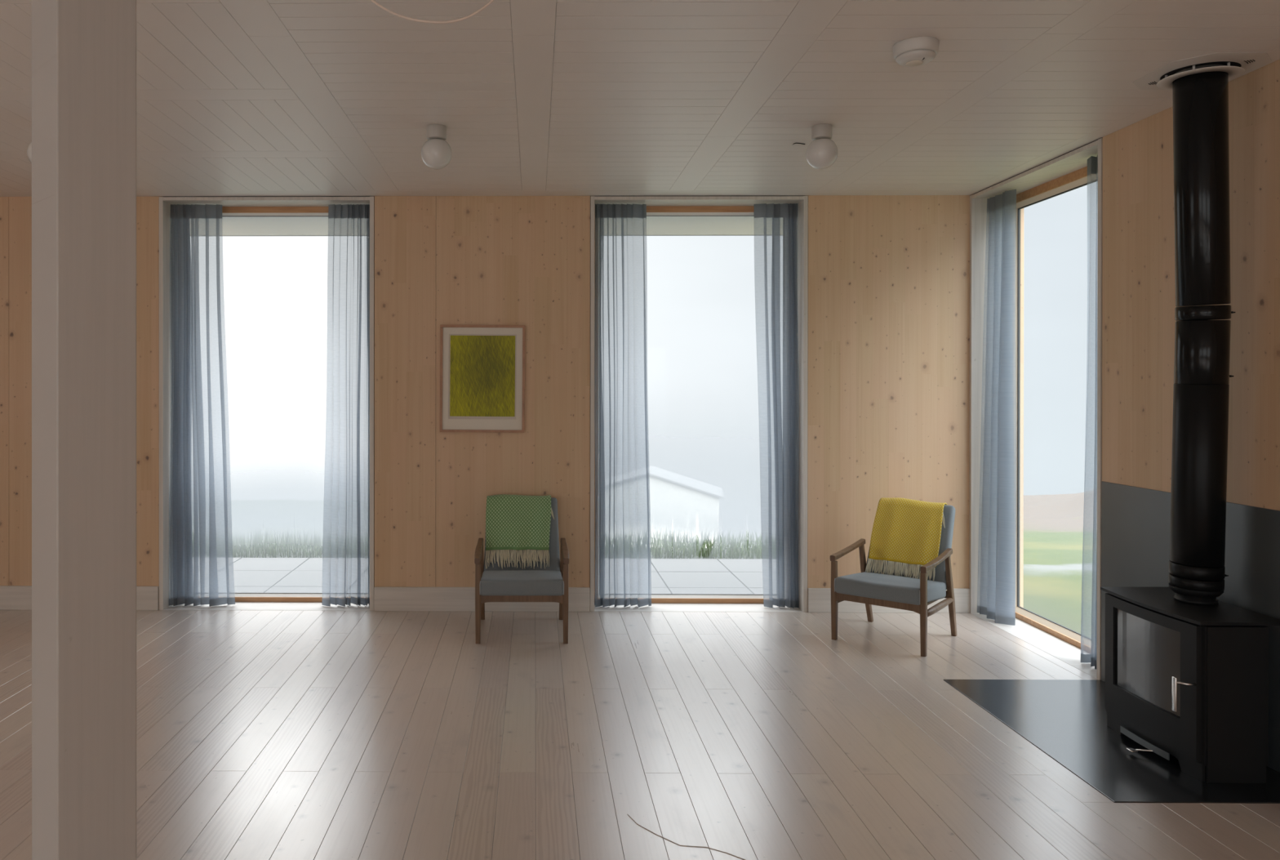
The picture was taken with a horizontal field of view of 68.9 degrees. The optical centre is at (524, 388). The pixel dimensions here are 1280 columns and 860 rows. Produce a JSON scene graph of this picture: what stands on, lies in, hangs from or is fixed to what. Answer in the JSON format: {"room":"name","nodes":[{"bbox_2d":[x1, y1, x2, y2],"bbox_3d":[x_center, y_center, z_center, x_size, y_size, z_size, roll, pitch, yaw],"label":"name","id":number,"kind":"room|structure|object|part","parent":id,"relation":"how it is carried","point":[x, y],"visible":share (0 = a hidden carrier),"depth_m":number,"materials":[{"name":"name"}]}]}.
{"room":"living room","nodes":[
{"label":"living room","id":0,"kind":"room"},
{"bbox_2d":[0,194,1023,613],"bbox_3d":[-1.583,0.196,7.011,10.490,3.274,0.413,0,0,1],"label":"wall","id":1,"kind":"structure","parent":0,"point":[888,332],"depth_m":6.79,"materials":[{"name":"brown wood"}]},
{"bbox_2d":[0,585,158,609],"bbox_3d":[-4.619,1.543,6.830,3.824,0.176,0.018,0,0,1],"label":"baseboard","id":2,"kind":"structure","parent":1,"relation":"attached to","point":[11,597],"depth_m":6.81,"materials":[{"name":"beige wood"}]},
{"bbox_2d":[159,196,374,610],"bbox_3d":[-1.905,0.130,7.026,1.589,3.104,0.449,0,0,1],"label":"window","id":3,"kind":"structure","parent":1,"relation":"in","point":[287,505],"depth_m":6.93,"materials":[{"name":"white"}]},
{"bbox_2d":[168,204,235,606],"bbox_3d":[-2.429,0.121,6.943,0.488,3.014,0.100,0,0,1],"label":"curtain","id":4,"kind":"object","parent":3,"relation":"hanging from","point":[201,559],"visible":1,"depth_m":6.93,"materials":[{"name":"grey fabric"}]},
{"bbox_3d":[-1.904,0.118,7.090,1.529,3.028,0.050,0,0,1],"label":"frame","id":5,"kind":"part","parent":3,"relation":"part of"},
{"bbox_3d":[-1.904,0.120,7.132,1.509,3.004,0.024,0,0,1],"label":"pane","id":6,"kind":"part","parent":3,"relation":"part of","materials":[{"name":"clear glass"}]},
{"bbox_2d":[321,204,369,606],"bbox_3d":[-1.336,0.122,6.930,0.382,3.014,0.086,0,0,1],"label":"curtain","id":7,"kind":"object","parent":3,"relation":"hanging from","point":[346,504],"visible":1,"depth_m":6.92,"materials":[{"name":"grey fabric"}]},
{"bbox_2d":[373,586,589,611],"bbox_3d":[-0.317,1.546,6.785,1.586,0.176,0.018,0,0,1],"label":"baseboard","id":8,"kind":"structure","parent":1,"relation":"attached to","point":[385,597],"depth_m":6.78,"materials":[{"name":"beige wood"}]},
{"bbox_2d":[440,324,524,432],"bbox_3d":[-0.312,-0.075,6.776,0.622,0.787,0.028,0,0,1],"label":"framed picture","id":9,"kind":"object","parent":1,"relation":"attached to","point":[482,366],"visible":1,"depth_m":6.78,"materials":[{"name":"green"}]},
{"bbox_2d":[222,216,754,235],"bbox_3d":[-1.475,-1.486,7.692,10.690,0.265,0.960,0,0,1],"label":"eave","id":10,"kind":"object","parent":1,"relation":"attached to","point":[232,225],"depth_m":7.62,"materials":[{"name":"white wood"}]},
{"bbox_2d":[590,195,808,612],"bbox_3d":[1.279,0.133,6.993,1.591,3.104,0.449,0,0,1],"label":"window","id":11,"kind":"structure","parent":1,"relation":"in","point":[708,486],"depth_m":7.08,"materials":[{"name":"white"}]},
{"bbox_2d":[594,203,651,607],"bbox_3d":[0.734,0.123,6.907,0.434,3.014,0.099,0,0,1],"label":"curtain","id":12,"kind":"object","parent":11,"relation":"hanging from","point":[623,558],"visible":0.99,"depth_m":6.90,"materials":[{"name":"grey fabric"}]},
{"bbox_3d":[1.280,0.122,7.099,1.511,3.004,0.024,0,0,1],"label":"pane","id":13,"kind":"part","parent":11,"relation":"part of","materials":[{"name":"clear glass"}]},
{"bbox_2d":[754,203,799,608],"bbox_3d":[1.876,0.124,6.896,0.328,3.014,0.110,0,0,1],"label":"curtain","id":14,"kind":"object","parent":11,"relation":"hanging from","point":[775,225],"visible":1,"depth_m":6.88,"materials":[{"name":"grey fabric"}]},
{"bbox_2d":[807,587,969,613],"bbox_3d":[2.667,1.548,6.754,1.184,0.176,0.018,0,0,1],"label":"baseboard","id":15,"kind":"structure","parent":1,"relation":"attached to","point":[819,598],"depth_m":6.75,"materials":[{"name":"beige wood"}]},
{"bbox_2d":[0,609,1279,859],"bbox_3d":[-1.693,1.771,1.315,10.390,0.250,11.587,0,0,1],"label":"floor","id":16,"kind":"structure","parent":0,"point":[261,734],"depth_m":4.20,"materials":[{"name":"grey wood"}]},
{"bbox_2d":[31,0,136,859],"bbox_3d":[-1.176,0.117,2.460,0.200,3.053,0.200,0,0,-45],"label":"timber post","id":17,"kind":"object","parent":16,"relation":"on","point":[84,51],"visible":1,"depth_m":2.39,"materials":[{"name":"beige wood"}]},
{"bbox_2d":[474,497,568,643],"bbox_3d":[-0.021,1.212,6.292,0.624,0.858,0.775,0,0,0],"label":"armchair","id":18,"kind":"object","parent":16,"relation":"on","point":[494,583],"visible":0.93,"depth_m":5.92,"materials":[{"name":"grey fabric"}]},
{"bbox_3d":[-0.302,1.380,5.938,0.037,0.512,0.043,0,0,0],"label":"leg","id":19,"kind":"part","parent":18,"relation":"part of","materials":[{"name":"brown wood"}]},
{"bbox_3d":[-0.310,1.079,6.173,0.044,0.082,0.519,0,0,0],"label":"armrest","id":20,"kind":"part","parent":18,"relation":"part of","materials":[{"name":"brown wood"}]},
{"bbox_3d":[-0.302,1.353,6.473,0.036,0.574,0.195,0,0,0],"label":"leg","id":21,"kind":"part","parent":18,"relation":"part of","materials":[{"name":"brown wood"}]},
{"bbox_2d":[484,493,554,568],"bbox_3d":[-0.035,1.002,6.535,0.493,0.487,0.348,0,0,0],"label":"throw blanket","id":22,"kind":"object","parent":18,"relation":"on","point":[520,522],"visible":0.99,"depth_m":6.49,"materials":[{"name":"green fabric"}]},
{"bbox_2d":[480,569,563,595],"bbox_3d":[-0.020,1.292,6.162,0.544,0.146,0.510,0,0,0],"label":"seat cushion","id":23,"kind":"object","parent":18,"relation":"on","point":[492,582],"depth_m":5.91,"materials":[{"name":"grey fabric"}]},
{"bbox_3d":[-0.020,1.356,5.935,0.564,0.064,0.022,0,0,0],"label":"rail","id":24,"kind":"part","parent":18,"relation":"part of","materials":[{"name":"brown wood"}]},
{"bbox_3d":[-0.021,1.053,6.534,0.534,0.542,0.289,0,0,0],"label":"backrest","id":25,"kind":"part","parent":18,"relation":"part of","materials":[{"name":"grey fabric"}]},
{"bbox_3d":[0.260,1.353,6.474,0.036,0.574,0.195,0,0,0],"label":"leg","id":26,"kind":"part","parent":18,"relation":"part of","materials":[{"name":"brown wood"}]},
{"bbox_3d":[0.270,1.080,6.174,0.044,0.082,0.519,0,0,0],"label":"armrest","id":27,"kind":"part","parent":18,"relation":"part of","materials":[{"name":"brown wood"}]},
{"bbox_3d":[0.262,1.380,5.939,0.037,0.512,0.043,0,0,0],"label":"leg","id":28,"kind":"part","parent":18,"relation":"part of","materials":[{"name":"brown wood"}]},
{"bbox_2d":[637,823,745,859],"bbox_3d":[0.594,1.641,3.332,0.602,0.002,0.070,0,0,43],"label":"thread","id":29,"kind":"object","parent":16,"relation":"on","point":[637,824],"visible":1,"depth_m":3.31,"materials":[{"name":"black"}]},
{"bbox_2d":[830,501,956,656],"bbox_3d":[2.470,1.214,6.114,0.624,0.858,0.775,0,0,41],"label":"armchair","id":30,"kind":"object","parent":16,"relation":"on","point":[910,593],"visible":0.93,"depth_m":5.94,"materials":[{"name":"grey fabric"}]},
{"bbox_3d":[2.025,1.381,6.035,0.036,0.512,0.043,0,0,41],"label":"leg","id":31,"kind":"part","parent":30,"relation":"part of","materials":[{"name":"brown wood"}]},
{"bbox_3d":[2.175,1.081,6.217,0.044,0.082,0.519,0,0,41],"label":"armrest","id":32,"kind":"part","parent":30,"relation":"part of","materials":[{"name":"brown wood"}]},
{"bbox_3d":[2.379,1.355,6.436,0.036,0.574,0.195,0,0,41],"label":"leg","id":33,"kind":"part","parent":30,"relation":"part of","materials":[{"name":"brown wood"}]},
{"bbox_3d":[2.234,1.358,5.846,0.564,0.064,0.022,0,0,41],"label":"rail","id":34,"kind":"part","parent":30,"relation":"part of","materials":[{"name":"brown wood"}]},
{"bbox_2d":[835,571,946,604],"bbox_3d":[2.384,1.294,6.016,0.544,0.146,0.510,0,0,41],"label":"seat cushion","id":35,"kind":"object","parent":30,"relation":"on","point":[863,587],"depth_m":5.88,"materials":[{"name":"grey fabric"}]},
{"bbox_2d":[865,497,946,580],"bbox_3d":[2.617,1.028,6.296,0.471,0.537,0.356,0,0,41],"label":"throw blanket","id":36,"kind":"object","parent":30,"relation":"on","point":[905,531],"visible":0.9,"depth_m":6.27,"materials":[{"name":"yellow fabric"}]},
{"bbox_3d":[2.631,1.055,6.296,0.534,0.542,0.289,0,0,41],"label":"backrest","id":37,"kind":"part","parent":30,"relation":"part of","materials":[{"name":"grey fabric"}]},
{"bbox_3d":[2.448,1.383,5.662,0.036,0.512,0.043,0,0,41],"label":"leg","id":38,"kind":"part","parent":30,"relation":"part of","materials":[{"name":"brown wood"}]},
{"bbox_3d":[2.610,1.082,5.833,0.044,0.082,0.519,0,0,41],"label":"armrest","id":39,"kind":"part","parent":30,"relation":"part of","materials":[{"name":"brown wood"}]},
{"bbox_3d":[2.627,1.388,5.866,0.042,0.044,0.536,0,0,41],"label":"rail","id":40,"kind":"part","parent":30,"relation":"part of","materials":[{"name":"brown wood"}]},
{"bbox_3d":[2.801,1.356,6.064,0.036,0.574,0.195,0,0,41],"label":"leg","id":41,"kind":"part","parent":30,"relation":"part of","materials":[{"name":"brown wood"}]},
{"bbox_2d":[943,679,1279,803],"bbox_3d":[2.792,1.649,4.429,0.883,0.022,1.533,0,0,1],"label":"plate","id":42,"kind":"object","parent":16,"relation":"on","point":[1066,719],"visible":0.76,"depth_m":4.24,"materials":[{"name":"black metal"}]},
{"bbox_2d":[1100,586,1279,782],"bbox_3d":[2.946,1.304,4.174,0.463,0.670,0.681,0,0,1],"label":"wood stove","id":43,"kind":"object","parent":42,"relation":"on","point":[1188,682],"visible":1,"depth_m":3.92,"materials":[{"name":"black metal"}]},
{"bbox_3d":[2.780,1.611,4.123,0.153,0.030,0.046,0,0,24],"label":"air lever","id":44,"kind":"part","parent":43,"relation":"part of","materials":[{"name":"silver metal"}]},
{"bbox_3d":[2.814,1.225,4.175,0.017,0.378,0.466,0,0,1],"label":"door glass","id":45,"kind":"part","parent":43,"relation":"part of","materials":[{"name":"black glass"}]},
{"bbox_3d":[2.816,1.276,4.171,0.041,0.568,0.618,0,0,1],"label":"door","id":46,"kind":"part","parent":43,"relation":"part of","materials":[{"name":"black metal"}]},
{"bbox_3d":[2.776,1.292,3.884,0.087,0.146,0.029,0,0,36],"label":"door handle","id":47,"kind":"part","parent":43,"relation":"part of","materials":[{"name":"silver metal"}]},
{"bbox_3d":[2.984,0.976,4.173,0.388,0.014,0.681,0,0,1],"label":"plate","id":48,"kind":"part","parent":43,"relation":"part of","materials":[{"name":"black metal"}]},
{"bbox_2d":[1168,65,1235,604],"bbox_3d":[3.032,-0.225,4.157,0.300,2.381,0.238,0,0,-40],"label":"flue pipe","id":49,"kind":"object","parent":43,"relation":"on","point":[1200,100],"visible":0.96,"depth_m":4.09,"materials":[{"name":"black metal"}]},
{"bbox_3d":[2.974,1.315,4.170,0.257,0.648,0.665,0,0,1],"label":"panel","id":50,"kind":"part","parent":43,"relation":"part of","materials":[{"name":"black metal"}]},
{"bbox_2d":[0,0,1279,196],"bbox_3d":[-1.616,-1.533,1.263,10.540,0.250,11.500,0,0,1],"label":"ceiling","id":51,"kind":"structure","parent":0,"point":[235,98],"depth_m":4.34,"materials":[{"name":"grey wood"}]},
{"bbox_2d":[26,142,31,163],"bbox_3d":[-2.603,-1.303,4.994,0.166,0.228,0.166,0,0,1],"label":"ceiling lamp","id":52,"kind":"object","parent":51,"relation":"attached to","point":[29,147],"visible":0.12,"depth_m":4.93,"materials":[{"name":"white glass"}]},
{"bbox_2d":[370,0,493,23],"bbox_3d":[-0.299,-1.288,2.925,0.686,0.257,0.024,0,0,-4],"label":"cable","id":53,"kind":"object","parent":51,"relation":"hanging from","point":[372,1],"visible":1,"depth_m":2.92,"materials":[{"name":"beige plastic"}]},
{"bbox_2d":[421,124,452,168],"bbox_3d":[-0.478,-1.302,4.981,0.166,0.228,0.166,0,0,1],"label":"ceiling lamp","id":54,"kind":"object","parent":51,"relation":"attached to","point":[436,152],"visible":1,"depth_m":4.93,"materials":[{"name":"white glass"}]},
{"bbox_3d":[-0.478,-1.263,4.981,0.166,0.150,0.166,0,0,1],"label":"globe","id":55,"kind":"part","parent":54,"relation":"part of","materials":[{"name":"white glass"}]},
{"bbox_2d":[805,123,838,168],"bbox_3d":[1.599,-1.300,4.971,0.166,0.228,0.166,0,0,1],"label":"ceiling lamp","id":56,"kind":"object","parent":51,"relation":"attached to","point":[821,153],"visible":1,"depth_m":4.92,"materials":[{"name":"white glass"}]},
{"bbox_3d":[1.599,-1.261,4.971,0.166,0.150,0.166,0,0,1],"label":"globe","id":57,"kind":"part","parent":56,"relation":"part of","materials":[{"name":"white glass"}]},
{"bbox_2d":[892,35,938,66],"bbox_3d":[1.601,-1.373,3.780,0.176,0.078,0.176,0,0,1],"label":"smoke detector","id":58,"kind":"object","parent":51,"relation":"attached to","point":[916,51],"visible":1,"depth_m":3.72,"materials":[{"name":"grey plastic"}]},
{"bbox_2d":[1133,52,1271,89],"bbox_3d":[3.006,-1.398,4.108,0.430,0.036,0.480,0,0,1],"label":"ceiling vent","id":59,"kind":"object","parent":51,"relation":"in","point":[1237,64],"visible":0.8,"depth_m":4.00,"materials":[{"name":"white metal"}]},
{"bbox_2d":[1102,59,1279,510],"bbox_3d":[3.393,0.215,0.327,0.400,3.274,9.722,0,0,1],"label":"wall","id":60,"kind":"structure","parent":0,"point":[1139,286],"depth_m":4.65,"materials":[{"name":"brown wood"}]},
{"bbox_2d":[968,137,1102,679],"bbox_3d":[3.429,0.137,5.969,0.366,3.104,1.564,0,0,1],"label":"window","id":61,"kind":"structure","parent":60,"relation":"in","point":[1067,172],"depth_m":6.44,"materials":[{"name":"beige wood"}]},
{"bbox_2d":[977,189,1016,625],"bbox_3d":[3.348,0.126,6.529,0.137,3.014,0.370,0,0,1],"label":"curtain","id":62,"kind":"object","parent":61,"relation":"hanging from","point":[997,545],"visible":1,"depth_m":6.48,"materials":[{"name":"fabric"}]},
{"bbox_3d":[3.584,0.137,5.968,0.055,3.104,1.564,0,0,1],"label":"sill","id":63,"kind":"part","parent":61,"relation":"part of","materials":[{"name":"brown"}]},
{"bbox_3d":[3.532,0.125,5.969,0.050,3.028,1.505,0,0,1],"label":"frame","id":64,"kind":"part","parent":61,"relation":"part of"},
{"bbox_2d":[1080,154,1097,668],"bbox_3d":[3.371,0.129,5.408,0.131,3.014,0.348,0,0,1],"label":"curtain","id":65,"kind":"object","parent":61,"relation":"hanging from","point":[1089,577],"visible":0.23,"depth_m":5.49,"materials":[{"name":"grey fabric"}]},
{"bbox_2d":[1101,480,1170,586],"bbox_3d":[3.237,0.812,4.899,0.005,0.588,0.559,0,0,1],"label":"plate","id":66,"kind":"object","parent":60,"relation":"attached to","point":[1135,522],"depth_m":4.90,"materials":[{"name":"grey metal"}]},
{"bbox_2d":[1216,502,1279,619],"bbox_3d":[3.229,0.752,4.122,0.005,0.464,0.363,0,0,1],"label":"plate","id":67,"kind":"object","parent":60,"relation":"attached to","point":[1252,533],"depth_m":4.09,"materials":[{"name":"grey metal"}]},
{"label":"outside","id":68,"kind":"structure","parent":0,"visible":0},
{"bbox_2d":[232,492,1084,633],"bbox_3d":[5.299,7.141,29.413,70.000,11.071,62.900,0,0,1],"label":"pasture","id":69,"kind":"structure","parent":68,"point":[1053,524],"depth_m":10.68,"materials":[{"name":"green plant"}]},
{"bbox_2d":[232,530,761,558],"bbox_3d":[-0.201,1.572,9.486,8.694,0.212,1.177,0,0,1],"label":"grass tufts","id":70,"kind":"object","parent":69,"relation":"on","point":[686,547],"visible":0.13,"depth_m":9.09,"materials":[{"name":"green plant"}]},
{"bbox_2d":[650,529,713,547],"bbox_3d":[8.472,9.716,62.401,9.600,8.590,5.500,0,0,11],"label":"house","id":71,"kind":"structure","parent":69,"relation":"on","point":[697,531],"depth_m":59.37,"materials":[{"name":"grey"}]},
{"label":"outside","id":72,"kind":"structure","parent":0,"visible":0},
{"bbox_2d":[233,557,763,594],"bbox_3d":[-1.763,1.731,8.073,11.135,0.198,1.700,0,0,1],"label":"paving","id":73,"kind":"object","parent":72,"point":[251,575],"visible":0.18,"depth_m":8.06,"materials":[{"name":"concrete"}]}
]}

